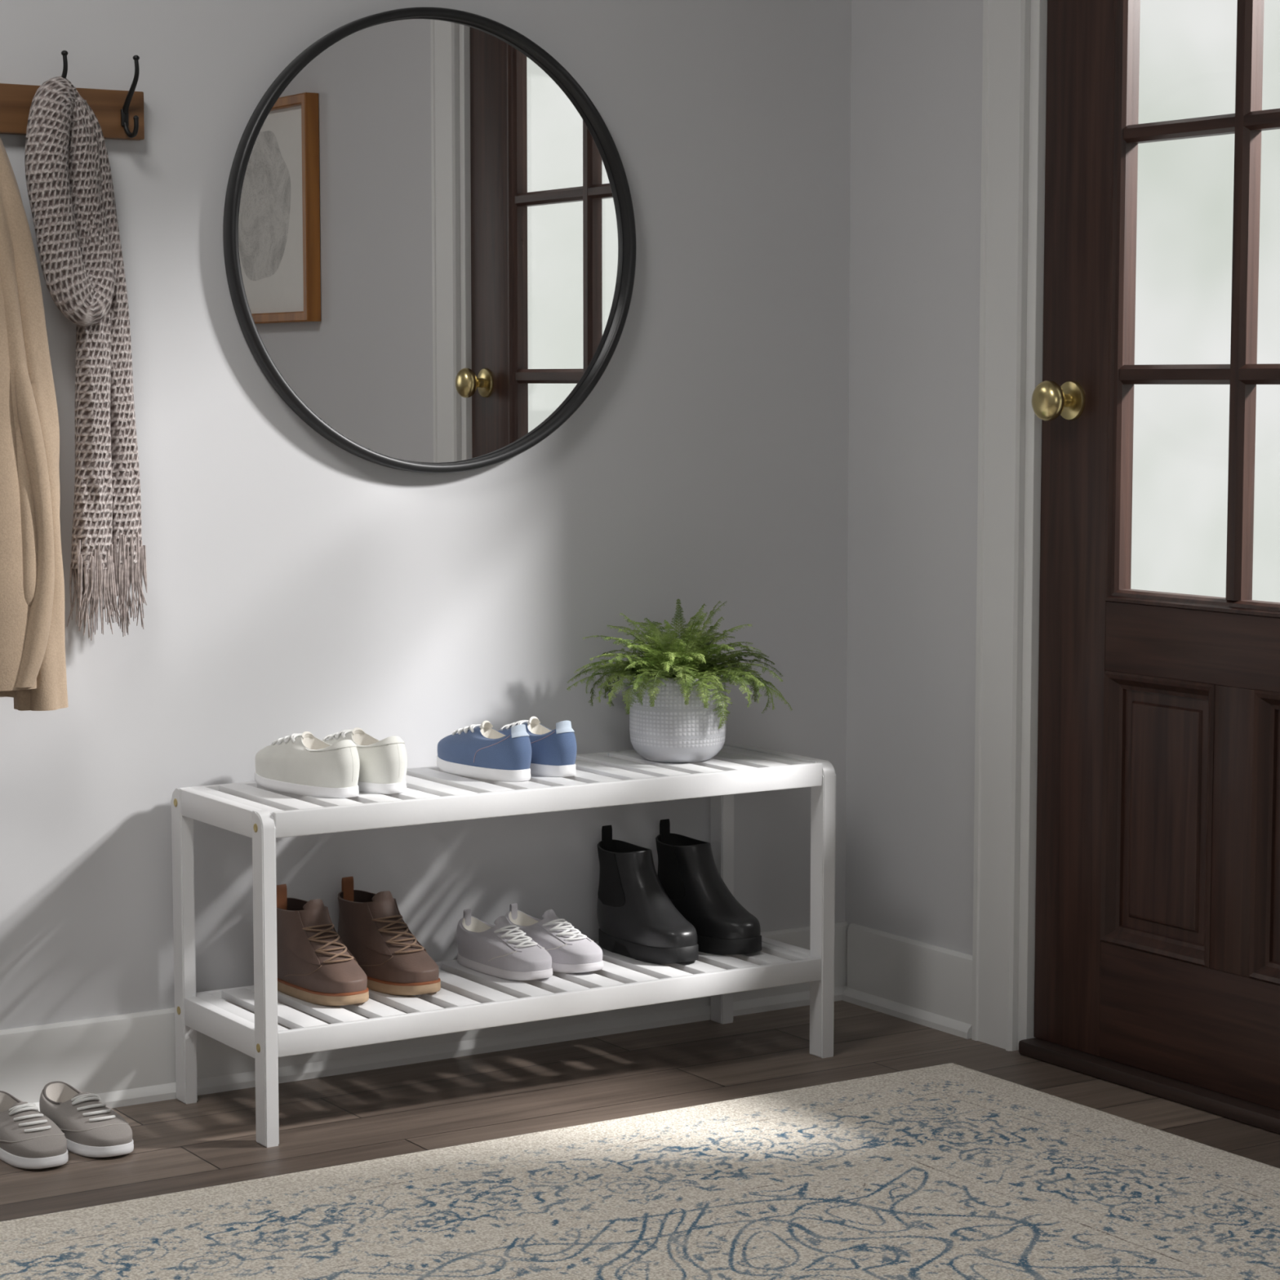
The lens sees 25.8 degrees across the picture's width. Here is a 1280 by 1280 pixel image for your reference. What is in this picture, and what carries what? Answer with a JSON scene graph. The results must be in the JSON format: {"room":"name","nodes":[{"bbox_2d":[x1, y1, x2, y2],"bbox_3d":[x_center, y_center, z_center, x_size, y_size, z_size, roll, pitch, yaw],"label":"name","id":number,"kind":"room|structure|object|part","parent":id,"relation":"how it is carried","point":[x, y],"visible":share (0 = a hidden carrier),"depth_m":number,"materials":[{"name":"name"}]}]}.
{"room":"home entryway","nodes":[
{"label":"home entryway","id":0,"kind":"room"},
{"bbox_2d":[0,0,851,1030],"bbox_3d":[-1.616,-0.568,3.539,4.840,2.600,0.120,-3,6,-32],"label":"wall","id":1,"kind":"structure","parent":0,"point":[298,582],"depth_m":4.36,"materials":[{"name":"paint"}]},
{"bbox_2d":[0,50,144,140],"bbox_3d":[-1.113,-0.748,3.733,0.974,0.114,0.066,-3,6,-32],"label":"coat rack","id":2,"kind":"object","parent":1,"relation":"attached to","point":[119,114],"visible":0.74,"depth_m":3.97,"materials":[{"name":"brown wood"}]},
{"bbox_2d":[0,137,68,711],"bbox_3d":[-0.980,-0.319,3.804,0.394,0.846,0.139,-3,6,-32],"label":"coat","id":3,"kind":"object","parent":2,"relation":"hanging from","point":[33,663],"visible":1,"depth_m":3.84,"materials":[{"name":"fabric"}]},
{"bbox_2d":[24,75,146,640],"bbox_3d":[-0.780,-0.394,3.948,0.074,0.790,0.185,4,7,38],"label":"scarf","id":4,"kind":"object","parent":2,"relation":"hanging from","point":[68,176],"visible":1,"depth_m":3.94,"materials":[{"name":"fabric"}]},
{"bbox_3d":[-0.734,-0.744,3.989,0.011,0.025,0.005,-3,6,-32],"label":"hook plate","id":5,"kind":"part","parent":2,"relation":"part of","materials":[{"name":"black metal"}]},
{"bbox_2d":[0,920,848,1111],"bbox_3d":[-1.577,0.666,3.593,4.600,0.132,0.022,-3,6,-32],"label":"baseboard","id":6,"kind":"structure","parent":1,"relation":"attached to","point":[125,1060],"depth_m":4.20,"materials":[{"name":"paint"}]},
{"bbox_2d":[222,7,635,473],"bbox_3d":[-0.308,-0.608,4.284,0.705,0.705,0.031,-3,6,-32],"label":"round mirror","id":7,"kind":"object","parent":1,"relation":"attached to","point":[429,230],"visible":1,"depth_m":4.28,"materials":[{"name":"metal"}]},
{"bbox_2d":[0,1000,1279,1222],"bbox_3d":[-0.155,0.996,1.391,4.840,0.120,5.540,-3,6,-32],"label":"floor","id":8,"kind":"structure","parent":0,"point":[340,1119],"depth_m":4.16,"materials":[{"name":"brown wood"}]},
{"bbox_2d":[0,1090,68,1168],"bbox_3d":[-0.853,0.671,3.865,0.084,0.071,0.230,-4,6,-34],"label":"shoe","id":9,"kind":"object","parent":8,"relation":"on","point":[29,1139],"visible":1,"depth_m":3.80,"materials":[{"name":"grey fabric"}]},
{"bbox_2d":[39,1081,133,1157],"bbox_3d":[-0.777,0.666,3.919,0.084,0.071,0.230,-4,6,-34],"label":"shoe","id":10,"kind":"object","parent":8,"relation":"on","point":[90,1127],"visible":0.96,"depth_m":3.87,"materials":[{"name":"grey fabric"}]},
{"bbox_2d":[171,742,835,1147],"bbox_3d":[-0.191,0.435,4.259,0.981,0.468,0.313,-3,6,-32],"label":"bench","id":11,"kind":"object","parent":8,"relation":"on","point":[253,811],"visible":0.72,"depth_m":4.12,"materials":[{"name":"white paint"}]},
{"bbox_3d":[-0.670,0.449,4.119,0.021,0.468,0.034,-3,6,-32],"label":"leg","id":12,"kind":"part","parent":11,"relation":"part of","materials":[{"name":"white paint"}]},
{"bbox_3d":[-0.595,0.554,4.010,0.019,0.042,0.245,-3,6,-32],"label":"rail","id":13,"kind":"part","parent":11,"relation":"part of","materials":[{"name":"white paint"}]},
{"bbox_3d":[-0.595,0.246,3.982,0.019,0.039,0.245,-3,6,-32],"label":"rail","id":14,"kind":"part","parent":11,"relation":"part of","materials":[{"name":"white paint"}]},
{"bbox_3d":[-0.520,0.470,3.885,0.021,0.468,0.034,-3,6,-32],"label":"leg","id":15,"kind":"part","parent":11,"relation":"part of","materials":[{"name":"white paint"}]},
{"bbox_2d":[254,731,359,798],"bbox_3d":[-0.486,0.176,4.083,0.082,0.086,0.230,-5,7,-42],"label":"shoe","id":16,"kind":"object","parent":11,"relation":"on","point":[303,763],"visible":1,"depth_m":4.02,"materials":[{"name":"leather"}]},
{"bbox_2d":[276,884,368,1005],"bbox_3d":[-0.476,0.449,4.131,0.086,0.148,0.224,-4,7,-38],"label":"boot","id":17,"kind":"object","parent":11,"relation":"on","point":[315,966],"visible":0.9,"depth_m":4.10,"materials":[{"name":"brown leather"}]},
{"bbox_2d":[322,727,407,794],"bbox_3d":[-0.417,0.172,4.128,0.082,0.086,0.230,-4,7,-37],"label":"shoe","id":18,"kind":"object","parent":11,"relation":"on","point":[384,762],"visible":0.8,"depth_m":4.04,"materials":[{"name":"leather"}]},
{"bbox_2d":[337,876,440,995],"bbox_3d":[-0.380,0.443,4.197,0.086,0.148,0.224,-4,7,-38],"label":"boot","id":19,"kind":"object","parent":11,"relation":"on","point":[371,926],"visible":0.89,"depth_m":4.16,"materials":[{"name":"brown leather"}]},
{"bbox_3d":[-0.273,0.517,4.392,0.934,0.034,0.012,-3,6,-32],"label":"rail","id":20,"kind":"part","parent":11,"relation":"part of","materials":[{"name":"white paint"}]},
{"bbox_3d":[-0.273,0.210,4.363,0.934,0.034,0.012,-3,6,-32],"label":"rail","id":21,"kind":"part","parent":11,"relation":"part of","materials":[{"name":"white paint"}]},
{"bbox_2d":[436,720,531,782],"bbox_3d":[-0.237,0.161,4.244,0.076,0.085,0.211,-5,7,-40],"label":"shoe","id":22,"kind":"object","parent":11,"relation":"on","point":[481,751],"visible":1,"depth_m":4.19,"materials":[{"name":"blue fabric"}]},
{"bbox_3d":[-0.193,0.217,4.238,0.934,0.026,0.286,-3,6,-32],"label":"slat seat","id":23,"kind":"part","parent":11,"relation":"part of","materials":[{"name":"white paint"}]},
{"bbox_2d":[456,909,552,980],"bbox_3d":[-0.210,0.466,4.300,0.079,0.084,0.218,-4,7,-38],"label":"shoe","id":24,"kind":"object","parent":11,"relation":"on","point":[502,950],"visible":1,"depth_m":4.26,"materials":[{"name":"grey fabric"}]},
{"bbox_2d":[195,942,813,1031],"bbox_3d":[-0.193,0.524,4.266,0.934,0.026,0.286,-3,6,-32],"label":"shelf","id":25,"kind":"object","parent":11,"relation":"attached to","point":[623,981],"depth_m":4.17,"materials":[{"name":"white paint"}]},
{"bbox_2d":[497,716,577,777],"bbox_3d":[-0.167,0.157,4.295,0.076,0.085,0.211,-4,6,-35],"label":"shoe","id":26,"kind":"object","parent":11,"relation":"on","point":[553,753],"visible":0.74,"depth_m":4.22,"materials":[{"name":"blue fabric"}]},
{"bbox_3d":[-0.112,0.232,4.113,0.934,0.036,0.012,-3,6,-32],"label":"rail","id":27,"kind":"part","parent":11,"relation":"part of","materials":[{"name":"white paint"}]},
{"bbox_3d":[-0.112,0.539,4.141,0.934,0.036,0.012,-3,6,-32],"label":"rail","id":28,"kind":"part","parent":11,"relation":"part of","materials":[{"name":"white paint"}]},
{"bbox_2d":[505,902,603,973],"bbox_3d":[-0.137,0.461,4.351,0.079,0.084,0.218,-4,7,-38],"label":"shoe","id":29,"kind":"object","parent":11,"relation":"on","point":[571,951],"visible":0.74,"depth_m":4.30,"materials":[{"name":"grey fabric"}]},
{"bbox_2d":[596,825,698,964],"bbox_3d":[0.010,0.401,4.424,0.089,0.190,0.234,-4,7,-36],"label":"boot","id":30,"kind":"object","parent":11,"relation":"on","point":[637,920],"visible":1,"depth_m":4.40,"materials":[{"name":"black leather"}]},
{"bbox_2d":[566,599,792,763],"bbox_3d":[0.071,0.062,4.409,0.356,0.252,0.344,-3,6,-32],"label":"potted fern","id":31,"kind":"object","parent":11,"relation":"on","point":[677,711],"visible":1,"depth_m":4.35,"materials":[{"name":"green plant"}]},
{"bbox_2d":[629,674,726,763],"bbox_3d":[0.060,0.120,4.410,0.153,0.136,0.153,-3,6,-32],"label":"pot","id":32,"kind":"object","parent":31,"relation":"attached to","point":[671,731],"depth_m":4.35,"materials":[{"name":"ceramic"}]},
{"bbox_2d":[655,818,761,955],"bbox_3d":[0.107,0.395,4.489,0.089,0.190,0.234,-4,7,-36],"label":"boot","id":33,"kind":"object","parent":11,"relation":"on","point":[688,873],"visible":0.83,"depth_m":4.46,"materials":[{"name":"black leather"}]},
{"bbox_3d":[0.136,0.401,4.632,0.025,0.468,0.034,-3,6,-32],"label":"leg","id":34,"kind":"part","parent":11,"relation":"part of","materials":[{"name":"white paint"}]},
{"bbox_3d":[0.211,0.198,4.496,0.023,0.039,0.245,-3,6,-32],"label":"rail","id":35,"kind":"part","parent":11,"relation":"part of","materials":[{"name":"white paint"}]},
{"bbox_3d":[0.211,0.507,4.524,0.023,0.042,0.245,-3,6,-32],"label":"rail","id":36,"kind":"part","parent":11,"relation":"part of","materials":[{"name":"white paint"}]},
{"bbox_3d":[0.286,0.423,4.398,0.025,0.468,0.034,-3,6,-32],"label":"leg","id":37,"kind":"part","parent":11,"relation":"part of","materials":[{"name":"white paint"}]},
{"bbox_2d":[0,1062,1279,1279],"bbox_3d":[-0.037,0.766,3.180,2.142,0.008,1.410,-3,6,-32],"label":"area rug","id":38,"kind":"object","parent":8,"relation":"on","point":[951,1171],"visible":1,"depth_m":3.57,"materials":[{"name":"beige carpet"}]},
{"bbox_2d":[1018,1037,1279,1133],"bbox_3d":[0.885,0.673,4.096,0.132,0.024,0.867,-3,6,-32],"label":"threshold","id":39,"kind":"object","parent":8,"relation":"on","point":[1243,1111],"depth_m":4.17,"materials":[{"name":"brown wood"}]},
{"bbox_2d":[844,0,982,955],"bbox_3d":[1.833,-0.475,2.532,0.120,2.600,5.300,-3,6,-32],"label":"wall","id":40,"kind":"structure","parent":0,"point":[917,65],"depth_m":4.61,"materials":[{"name":"paint"}]},
{"bbox_2d":[842,923,972,1039],"bbox_3d":[0.448,0.566,4.670,0.022,0.132,0.337,-3,6,-32],"label":"baseboard","id":41,"kind":"structure","parent":40,"relation":"attached to","point":[926,984],"depth_m":4.66,"materials":[{"name":"paint"}]},
{"bbox_2d":[971,0,1031,1051],"bbox_3d":[0.841,-0.400,3.967,0.019,2.185,1.115,-3,6,-32],"label":"trim","id":42,"kind":"structure","parent":40,"relation":"attached to","point":[1006,70],"depth_m":4.40,"materials":[{"name":"paint"}]},
{"bbox_2d":[1017,0,1047,1050],"bbox_3d":[0.897,-0.352,4.008,0.124,2.082,0.910,-3,6,-32],"label":"trim","id":43,"kind":"structure","parent":40,"relation":"attached to","point":[1038,21],"depth_m":4.36,"materials":[{"name":"paint"}]},
{"bbox_2d":[1031,0,1279,1110],"bbox_3d":[0.846,-0.348,3.975,0.107,2.030,0.861,-3,6,-32],"label":"door","id":44,"kind":"structure","parent":40,"relation":"in","point":[1157,904],"depth_m":4.20,"materials":[{"name":"brown wood"}]},
{"bbox_3d":[0.630,-0.364,4.265,0.056,0.062,0.062,-3,6,-32],"label":"knob","id":45,"kind":"part","parent":44,"relation":"part of","materials":[{"name":"gold metal"}]},
{"bbox_3d":[0.775,0.263,4.177,0.023,0.417,0.235,-3,6,-32],"label":"raised panel","id":46,"kind":"part","parent":44,"relation":"part of","materials":[{"name":"brown wood"}]},
{"bbox_3d":[0.793,0.262,4.189,0.010,0.437,0.255,-3,6,-32],"label":"panel","id":47,"kind":"part","parent":44,"relation":"part of","materials":[{"name":"brown wood"}]},
{"bbox_3d":[0.872,0.572,4.080,0.042,0.180,0.550,-3,6,-32],"label":"rail","id":48,"kind":"part","parent":44,"relation":"part of","materials":[{"name":"brown wood"}]},
{"bbox_3d":[0.872,0.014,4.028,0.042,0.106,0.550,-3,6,-32],"label":"lock rail","id":49,"kind":"part","parent":44,"relation":"part of","materials":[{"name":"brown wood"}]},
{"bbox_3d":[0.945,0.287,3.913,0.023,0.417,0.235,-3,6,-32],"label":"raised panel","id":50,"kind":"part","parent":44,"relation":"part of","materials":[{"name":"brown wood"}]}
]}

